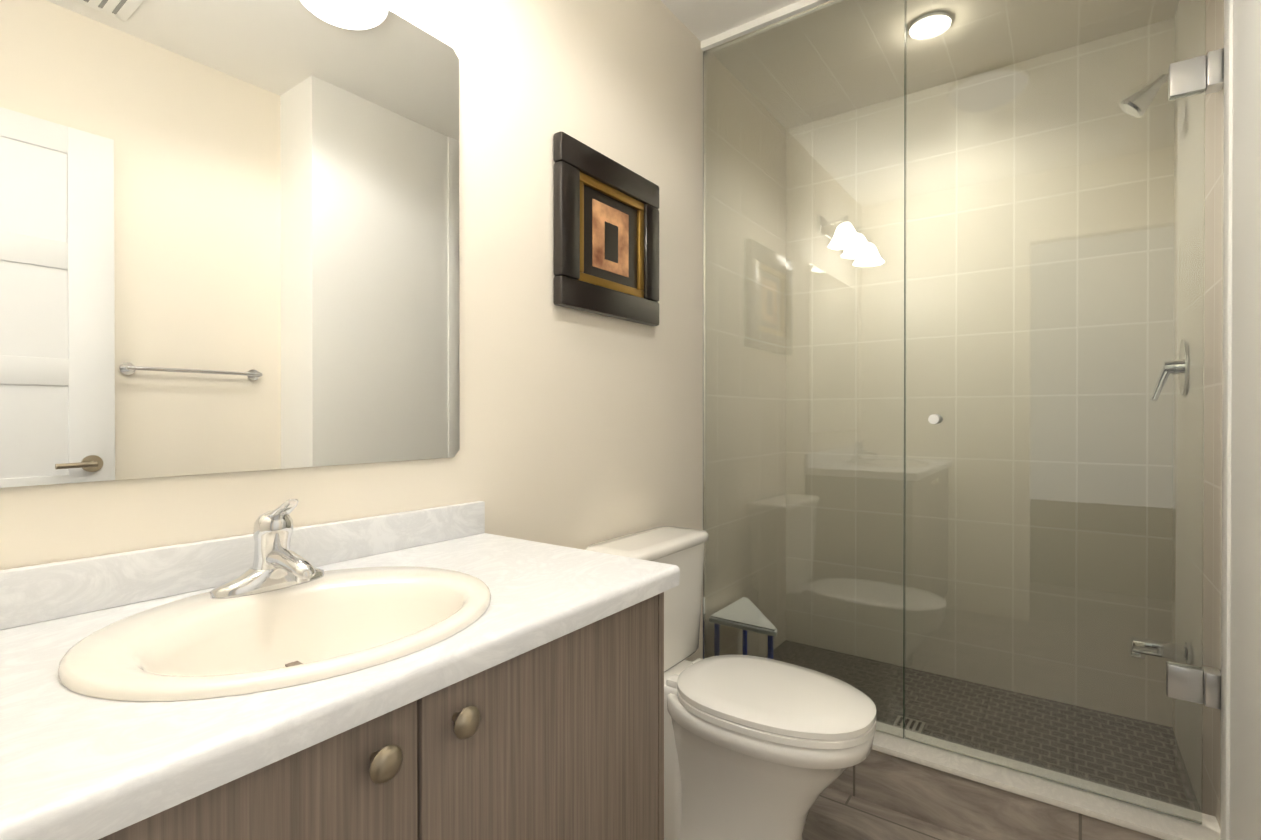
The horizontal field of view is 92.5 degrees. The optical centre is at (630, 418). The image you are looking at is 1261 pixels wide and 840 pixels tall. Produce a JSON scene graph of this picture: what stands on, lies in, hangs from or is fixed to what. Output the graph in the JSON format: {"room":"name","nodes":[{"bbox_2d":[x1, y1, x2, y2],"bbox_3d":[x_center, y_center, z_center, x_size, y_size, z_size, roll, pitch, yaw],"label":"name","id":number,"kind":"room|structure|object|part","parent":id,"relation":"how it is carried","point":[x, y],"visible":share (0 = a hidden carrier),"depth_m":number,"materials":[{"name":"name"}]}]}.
{"room":"bathroom","nodes":[
{"label":"bathroom","id":0,"kind":"room"},
{"bbox_2d":[0,0,702,660],"bbox_3d":[-0.504,-0.121,1.459,0.100,2.830,2.617,0,0,36],"label":"wall","id":1,"kind":"structure","parent":0,"point":[580,430],"depth_m":1.70,"materials":[{"name":"beige paint"}]},
{"bbox_2d":[0,0,459,487],"bbox_3d":[-0.721,-0.400,1.063,0.006,0.990,1.023,0,0,36],"label":"mirror","id":2,"kind":"object","parent":1,"relation":"attached to","point":[229,235],"visible":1,"depth_m":1.06,"materials":[{"name":"clear glass"}]},
{"bbox_2d":[0,501,484,629],"bbox_3d":[-0.726,0.251,1.042,0.022,0.080,1.198,0,0,36],"label":"backsplash","id":3,"kind":"structure","parent":1,"relation":"attached to","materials":[{"name":"stone"}]},
{"bbox_2d":[553,131,658,325],"bbox_3d":[-0.060,-0.581,1.953,0.036,0.500,0.520,0,0,36],"label":"picture frame","id":4,"kind":"object","parent":1,"relation":"attached to","point":[606,236],"visible":1,"depth_m":1.91,"materials":[{"name":"dark wood"},{"name":"gold-painted trim"}]},
{"bbox_2d":[592,199,628,276],"bbox_3d":[-0.062,-0.581,1.954,0.004,0.210,0.190,0,0,36],"label":"art","id":5,"kind":"object","parent":4,"relation":"attached to","point":[610,221],"depth_m":1.95,"materials":[{"name":"brown paper"}]},
{"bbox_2d":[705,62,785,657],"bbox_3d":[0.555,-0.128,2.929,0.100,2.830,1.006,0,0,36],"label":"wall tiles","id":6,"kind":"structure","parent":1,"relation":"attached to","point":[723,384],"depth_m":2.81,"materials":[{"name":"beige tile"}]},
{"bbox_2d":[701,0,842,50],"bbox_3d":[0.930,-1.525,2.033,1.550,0.028,0.050,0,0,36],"label":"trim","id":7,"kind":"structure","parent":1,"relation":"attached to","point":[761,22],"depth_m":2.31,"materials":[{"name":"white paint"}]},
{"bbox_2d":[872,721,1220,839],"bbox_3d":[0.924,1.096,2.035,1.550,0.020,0.168,0,0,36],"label":"sill","id":8,"kind":"structure","parent":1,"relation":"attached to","point":[1129,816],"depth_m":1.77,"materials":[{"name":"stone"}]},
{"bbox_2d":[702,0,905,738],"bbox_3d":[0.615,-0.214,2.266,0.771,2.592,0.018,0,0,36],"label":"glass","id":9,"kind":"object","parent":8,"relation":"on","point":[713,57],"visible":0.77,"depth_m":2.25,"materials":[{"name":"clear glass"}]},
{"bbox_2d":[661,0,800,41],"bbox_3d":[0.287,-1.584,0.883,2.050,0.100,2.617,0,0,36],"label":"ceiling","id":10,"kind":"structure","parent":0,"point":[701,20],"depth_m":2.29,"materials":[{"name":"white paint"}]},
{"bbox_2d":[803,787,974,839],"bbox_3d":[0.582,1.347,0.749,2.700,0.100,4.523,0,0,36],"label":"floor","id":11,"kind":"structure","parent":0,"point":[833,814],"depth_m":1.93,"materials":[{"name":"wood"}]},
{"bbox_2d":[0,498,679,839],"bbox_3d":[-0.491,0.712,0.875,0.601,1.170,1.198,0,0,36],"label":"bathroom vanity","id":12,"kind":"object","parent":11,"relation":"on","point":[453,672],"visible":1,"depth_m":0.84,"materials":[{"name":"white stone"}]},
{"bbox_3d":[-0.446,0.766,0.496,0.020,0.854,0.611,0,0,36],"label":"van door","id":13,"kind":"part","parent":12,"relation":"part of","materials":[{"name":"brown wood"}]},
{"bbox_2d":[58,566,490,700],"bbox_3d":[-0.466,0.350,0.881,0.470,0.146,0.540,0,0,36],"label":"basin","id":14,"kind":"object","parent":12,"relation":"in","point":[287,639],"depth_m":0.87,"materials":[{"name":"white ceramic"}]},
{"bbox_3d":[-0.562,0.150,0.975,0.073,0.048,0.036,0,0,36],"label":"handle","id":15,"kind":"part","parent":12,"relation":"part of","materials":[{"name":"silver metal"}]},
{"bbox_3d":[-0.540,0.228,0.959,0.118,0.038,0.036,0,0,36],"label":"spout","id":16,"kind":"part","parent":12,"relation":"part of","materials":[{"name":"silver metal"}]},
{"bbox_3d":[-0.286,0.387,0.686,0.016,0.012,0.012,0,0,36],"label":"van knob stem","id":17,"kind":"part","parent":12,"relation":"part of","materials":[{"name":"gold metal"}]},
{"bbox_3d":[-0.274,0.387,0.677,0.019,0.040,0.040,0,0,36],"label":"van knob","id":18,"kind":"part","parent":12,"relation":"part of","materials":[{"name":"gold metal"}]},
{"bbox_3d":[-0.220,0.387,0.777,0.016,0.012,0.012,0,0,36],"label":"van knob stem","id":19,"kind":"part","parent":12,"relation":"part of","materials":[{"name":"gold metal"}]},
{"bbox_3d":[-0.208,0.387,0.768,0.019,0.040,0.040,0,0,36],"label":"van knob","id":20,"kind":"part","parent":12,"relation":"part of","materials":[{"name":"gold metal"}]},
{"bbox_3d":[-0.109,0.764,0.964,0.020,0.854,0.531,0,0,36],"label":"van door","id":21,"kind":"part","parent":12,"relation":"part of","materials":[{"name":"brown wood"}]},
{"bbox_2d":[585,526,875,839],"bbox_3d":[0.302,0.840,1.784,0.797,0.905,0.474,0,0,36],"label":"toilet","id":22,"kind":"object","parent":11,"relation":"on","point":[758,748],"visible":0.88,"depth_m":1.66,"materials":[{"name":"white ceramic"}]},
{"bbox_3d":[0.065,0.403,1.954,0.212,0.033,0.474,0,0,36],"label":"tank lid","id":23,"kind":"part","parent":22,"relation":"part of","materials":[{"name":"white ceramic"}]},
{"bbox_3d":[0.065,0.606,1.954,0.194,0.372,0.452,0,0,36],"label":"tank","id":24,"kind":"part","parent":22,"relation":"part of","materials":[{"name":"white ceramic"}]},
{"bbox_3d":[0.377,1.052,1.732,0.607,0.481,0.396,0,0,36],"label":"bowl","id":25,"kind":"part","parent":22,"relation":"part of","materials":[{"name":"white ceramic"}]},
{"bbox_3d":[0.402,0.783,1.712,0.550,0.055,0.400,0,0,36],"label":"seat","id":26,"kind":"part","parent":22,"relation":"part of","materials":[{"name":"white plastic"}]},
{"bbox_2d":[764,640,1200,811],"bbox_3d":[1.215,1.239,2.440,1.550,0.100,0.838,0,0,36],"label":"mosaic shower floor","id":27,"kind":"structure","parent":11,"relation":"on","point":[1105,740],"depth_m":2.33,"materials":[{"name":"tile"}]},
{"bbox_2d":[709,597,776,658],"bbox_3d":[0.541,1.002,2.552,0.294,0.371,0.334,0,0,36],"label":"stool","id":28,"kind":"object","parent":27,"relation":"on","point":[743,619],"depth_m":2.49,"materials":[{"name":"white plastic"}]},
{"bbox_3d":[0.359,1.016,2.508,0.022,0.344,0.022,0,0,36],"label":"leg","id":29,"kind":"part","parent":28,"relation":"part of","materials":[{"name":"black metal"}]},
{"bbox_3d":[0.517,1.015,2.727,0.022,0.344,0.022,0,0,36],"label":"leg","id":30,"kind":"part","parent":28,"relation":"part of","materials":[{"name":"black metal"}]},
{"bbox_3d":[0.550,1.017,2.371,0.022,0.344,0.022,0,0,36],"label":"leg","id":31,"kind":"part","parent":28,"relation":"part of","materials":[{"name":"black metal"}]},
{"bbox_2d":[893,715,925,733],"bbox_3d":[1.084,1.187,2.345,0.100,0.004,0.100,0,0,36],"label":"shower drain","id":32,"kind":"object","parent":27,"relation":"on","point":[896,724],"depth_m":2.34,"materials":[{"name":"silver metal"}]},
{"bbox_2d":[722,0,1178,128],"bbox_3d":[1.346,-1.590,2.353,2.050,0.100,1.006,0,0,36],"label":"ceiling","id":33,"kind":"structure","parent":0,"point":[950,8],"depth_m":2.48,"materials":[{"name":"white paint"}]},
{"bbox_2d":[909,12,951,39],"bbox_3d":[1.170,-1.532,2.357,0.150,0.014,0.150,0,0,36],"label":"recessed light","id":34,"kind":"object","parent":33,"relation":"attached to","point":[939,22],"depth_m":2.34,"materials":[{"name":"white paint"}]},
{"bbox_2d":[786,18,1174,726],"bbox_3d":[1.489,-0.127,2.814,1.550,2.830,0.100,0,0,36],"label":"wall tile","id":35,"kind":"structure","parent":0,"point":[1064,440],"depth_m":2.67,"materials":[{"name":"beige tile"}]},
{"bbox_2d":[828,749,1163,839],"bbox_3d":[0.926,1.199,2.039,1.550,0.185,0.150,0,0,36],"label":"floor","id":36,"kind":"structure","parent":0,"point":[972,809],"depth_m":1.87,"materials":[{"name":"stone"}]},
{"bbox_2d":[1230,0,1260,839],"bbox_3d":[1.478,-0.120,1.131,0.400,2.830,0.833,0,0,36],"label":"wall","id":37,"kind":"structure","parent":0,"point":[1245,750],"depth_m":1.39,"materials":[{"name":"white paint"}]},
{"bbox_2d":[1172,0,1223,826],"bbox_3d":[2.015,-0.123,1.877,0.400,2.830,1.006,0,0,36],"label":"wall tiles","id":38,"kind":"structure","parent":37,"relation":"attached to","point":[1211,314],"depth_m":1.84,"materials":[{"name":"beige tile"}]},
{"bbox_2d":[905,0,1223,823],"bbox_3d":[1.244,-0.213,1.813,0.774,2.590,0.070,0,0,36],"label":"shower door","id":39,"kind":"structure","parent":38,"relation":"attached to","point":[1193,78],"depth_m":1.78,"materials":[{"name":"clear glass"}]},
{"bbox_3d":[0.992,0.001,1.970,0.032,0.032,0.030,0,0,36],"label":"knob","id":40,"kind":"part","parent":39,"relation":"part of","materials":[{"name":"white plastic"}]},
{"bbox_2d":[1120,74,1167,116],"bbox_3d":[1.826,-1.143,2.108,0.179,0.149,0.088,0,0,36],"label":"shower head","id":41,"kind":"object","parent":38,"relation":"attached to","point":[1146,90],"depth_m":2.10},
{"bbox_2d":[1130,637,1191,663],"bbox_3d":[1.778,0.775,2.027,0.152,0.077,0.070,0,0,36],"label":"spout","id":42,"kind":"object","parent":38,"relation":"attached to","point":[1160,645],"depth_m":2.01,"materials":[{"name":"silver metal"}]},
{"bbox_2d":[1150,339,1188,400],"bbox_3d":[1.878,-0.169,2.111,0.094,0.216,0.150,0,0,36],"label":"shower valve","id":43,"kind":"object","parent":38,"relation":"attached to","point":[1182,375],"depth_m":2.09,"materials":[{"name":"silver metal"}]},
{"bbox_3d":[1.857,-0.122,2.111,0.061,0.124,0.051,0,0,36],"label":"lever","id":44,"kind":"part","parent":43,"relation":"part of","materials":[{"name":"silver metal"}]},
{"bbox_3d":[1.913,-0.179,2.086,0.008,0.195,0.150,0,0,36],"label":"plate","id":45,"kind":"part","parent":43,"relation":"part of","materials":[{"name":"silver metal"}]},
{"bbox_2d":[1220,0,1232,839],"bbox_3d":[1.516,-0.122,1.533,0.008,2.830,0.065,0,0,36],"label":"door frame","id":46,"kind":"structure","parent":37,"relation":"attached to","point":[1226,421],"depth_m":1.51,"materials":[{"name":"white paint"}]}
]}

